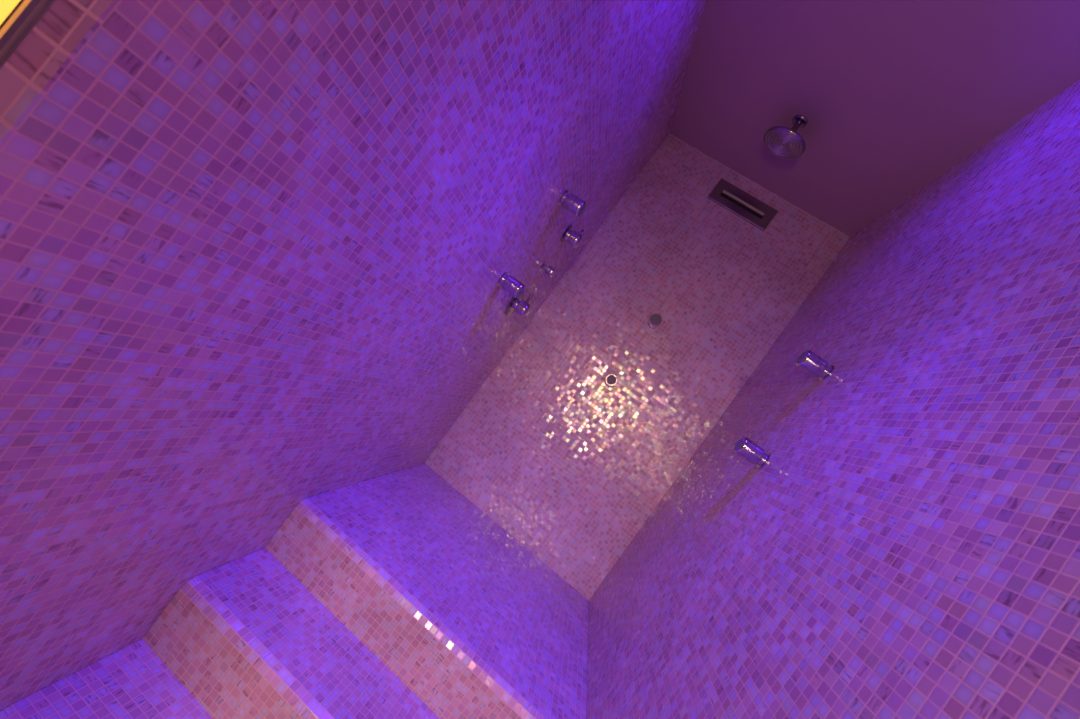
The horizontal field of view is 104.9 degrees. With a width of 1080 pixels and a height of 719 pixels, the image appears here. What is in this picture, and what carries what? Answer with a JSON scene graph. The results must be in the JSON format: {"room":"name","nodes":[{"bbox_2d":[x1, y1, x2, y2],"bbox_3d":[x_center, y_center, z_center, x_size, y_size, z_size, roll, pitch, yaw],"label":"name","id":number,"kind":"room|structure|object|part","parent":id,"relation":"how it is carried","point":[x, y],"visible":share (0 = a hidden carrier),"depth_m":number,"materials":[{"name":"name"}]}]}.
{"room":"spa","nodes":[
{"label":"spa","id":0,"kind":"room"},
{"bbox_2d":[0,0,705,710],"bbox_3d":[-0.246,-0.264,1.298,0.055,2.736,1.873,36,-2,10],"label":"wall","id":1,"kind":"structure","parent":0,"point":[254,254],"depth_m":0.71,"materials":[{"name":"tile"}]},
{"bbox_2d":[0,0,55,68],"bbox_3d":[-0.393,-0.405,0.389,0.024,2.736,0.017,36,-2,10],"label":"trim","id":2,"kind":"structure","parent":1,"relation":"attached to","point":[35,10],"depth_m":0.38,"materials":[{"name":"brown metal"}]},
{"bbox_2d":[0,0,119,148],"bbox_3d":[-0.362,-0.383,0.376,0.055,2.736,0.003,36,-2,10],"label":"trim","id":3,"kind":"structure","parent":1,"relation":"attached to","point":[65,28],"depth_m":0.37,"materials":[{"name":"tile"}]},
{"bbox_2d":[497,272,524,297],"bbox_3d":[-0.103,-0.270,1.514,0.090,0.060,0.060,36,-2,10],"label":"jet","id":4,"kind":"object","parent":1,"relation":"attached to","point":[510,284],"visible":1,"depth_m":1.49,"materials":[{"name":"silver metal"}]},
{"bbox_2d":[505,291,532,316],"bbox_3d":[-0.079,-0.228,1.802,0.076,0.139,0.132,36,-2,10],"label":"shower valve","id":5,"kind":"object","parent":1,"relation":"attached to","point":[521,307],"visible":0.96,"depth_m":1.78,"materials":[{"name":"silver metal"}]},
{"bbox_3d":[-0.071,-0.218,1.800,0.052,0.065,0.065,36,-2,10],"label":"handle","id":6,"kind":"part","parent":5,"relation":"part of","materials":[{"name":"silver metal"}]},
{"bbox_2d":[539,261,555,276],"bbox_3d":[0.037,-0.395,1.817,0.062,0.058,0.052,36,-2,10],"label":"handle","id":7,"kind":"object","parent":1,"relation":"attached to","point":[549,270],"visible":1,"depth_m":1.80,"materials":[{"name":"silver metal"}]},
{"bbox_3d":[0.045,-0.386,1.814,0.038,0.039,0.039,36,-2,10],"label":"knob","id":8,"kind":"part","parent":7,"relation":"part of","materials":[{"name":"silver metal"}]},
{"bbox_2d":[558,190,585,215],"bbox_3d":[0.120,-0.572,1.525,0.090,0.060,0.060,36,-2,10],"label":"jet","id":9,"kind":"object","parent":1,"relation":"attached to","point":[575,205],"visible":1,"depth_m":1.50,"materials":[{"name":"silver metal"}]},
{"bbox_2d":[560,225,583,247],"bbox_3d":[0.151,-0.538,1.818,0.076,0.105,0.086,36,-2,10],"label":"shower valve","id":10,"kind":"object","parent":1,"relation":"attached to","point":[574,239],"visible":1,"depth_m":1.79,"materials":[{"name":"silver metal"}]},
{"bbox_3d":[0.155,-0.523,1.815,0.052,0.065,0.065,36,-2,10],"label":"handle","id":11,"kind":"part","parent":10,"relation":"part of","materials":[{"name":"silver metal"}]},
{"bbox_2d":[425,134,849,599],"bbox_3d":[0.337,0.199,2.167,1.215,2.736,0.100,36,-2,10],"label":"wall","id":12,"kind":"structure","parent":0,"point":[572,465],"depth_m":2.12,"materials":[{"name":"tile"}]},
{"bbox_2d":[605,374,617,386],"bbox_3d":[0.357,0.105,2.080,0.060,0.060,0.090,36,-2,10],"label":"jet","id":13,"kind":"object","parent":12,"relation":"attached to","point":[611,380],"visible":1,"depth_m":2.04,"materials":[{"name":"silver metal"}]},
{"bbox_2d":[648,314,661,328],"bbox_3d":[0.579,-0.194,2.091,0.060,0.060,0.090,36,-2,10],"label":"jet","id":14,"kind":"object","parent":12,"relation":"attached to","point":[654,321],"visible":1,"depth_m":2.05,"materials":[{"name":"silver metal"}]},
{"bbox_2d":[708,178,777,230],"bbox_3d":[1.048,-0.804,2.150,0.332,0.125,0.014,36,-2,10],"label":"spout","id":15,"kind":"object","parent":12,"relation":"attached to","point":[725,194],"visible":1,"depth_m":2.14,"materials":[{"name":"silver metal"}]},
{"bbox_2d":[586,80,1079,718],"bbox_3d":[0.430,0.163,-0.710,0.100,2.736,5.550,36,-2,10],"label":"wall","id":16,"kind":"structure","parent":0,"point":[906,545],"depth_m":0.83,"materials":[{"name":"tile"}]},
{"bbox_2d":[734,437,770,468],"bbox_3d":[0.661,0.289,1.297,0.090,0.060,0.060,36,-2,10],"label":"jet","id":17,"kind":"object","parent":16,"relation":"attached to","point":[745,447],"visible":1,"depth_m":1.27,"materials":[{"name":"silver metal"}]},
{"bbox_2d":[796,350,834,380],"bbox_3d":[0.862,0.016,1.305,0.090,0.060,0.060,36,-2,10],"label":"jet","id":18,"kind":"object","parent":16,"relation":"attached to","point":[815,365],"visible":1,"depth_m":1.28,"materials":[{"name":"silver metal"}]},
{"bbox_2d":[670,0,1079,235],"bbox_3d":[0.354,-1.648,-0.466,2.411,0.100,5.750,36,-2,10],"label":"ceiling","id":19,"kind":"structure","parent":0,"point":[892,95],"depth_m":1.46,"materials":[{"name":"white paint"}]},
{"bbox_2d":[763,115,807,158],"bbox_3d":[1.029,-0.926,1.705,0.174,0.131,0.173,36,-2,10],"label":"shower","id":20,"kind":"object","parent":19,"relation":"attached to","point":[784,142],"visible":1,"depth_m":1.69,"materials":[{"name":"silver metal"}]},
{"bbox_3d":[0.999,-0.885,1.705,0.163,0.005,0.163,36,5,10],"label":"spray plate","id":21,"kind":"part","parent":20,"relation":"part of","materials":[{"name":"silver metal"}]},
{"bbox_3d":[1.043,-0.946,1.703,0.024,0.061,0.024,36,-2,10],"label":"arm","id":22,"kind":"part","parent":20,"relation":"part of","materials":[{"name":"silver metal"}]},
{"bbox_3d":[-1.331,0.631,-0.549,2.411,0.100,5.750,36,-2,10],"label":"floor","id":23,"kind":"structure","parent":0,"visible":0},
{"bbox_2d":[0,639,212,718],"bbox_3d":[-0.611,1.039,0.783,1.058,0.177,0.255,36,-2,10],"label":"tiled step","id":24,"kind":"structure","parent":23,"relation":"on","point":[131,682],"depth_m":0.90,"materials":[{"name":"tile"}]},
{"bbox_2d":[142,548,439,718],"bbox_3d":[-0.529,1.001,1.032,1.058,0.352,0.245,36,-2,10],"label":"tiled step","id":25,"kind":"structure","parent":23,"relation":"on","point":[243,636],"depth_m":1.01,"materials":[{"name":"tile"}]},
{"bbox_2d":[265,463,588,718],"bbox_3d":[-0.402,1.006,1.622,1.058,0.529,0.949,36,-2,10],"label":"tiled step","id":26,"kind":"structure","parent":23,"relation":"on","point":[467,617],"depth_m":1.28,"materials":[{"name":"tile"}]},
{"bbox_3d":[-0.876,-0.757,0.543,0.938,2.736,0.096,36,-2,10],"label":"wall","id":27,"kind":"structure","parent":0,"visible":0},
{"bbox_2d":[0,0,30,37],"bbox_3d":[-0.453,-0.449,0.412,0.130,2.696,0.031,36,-2,10],"label":"light panel","id":28,"kind":"object","parent":27,"relation":"attached to","point":[10,10],"visible":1,"depth_m":0.39,"materials":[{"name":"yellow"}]},
{"bbox_3d":[-0.460,-0.454,0.408,0.105,2.676,0.010,36,-2,10],"label":"lit glass","id":29,"kind":"part","parent":28,"relation":"part of","materials":[{"name":"yellow glass"}]}
]}

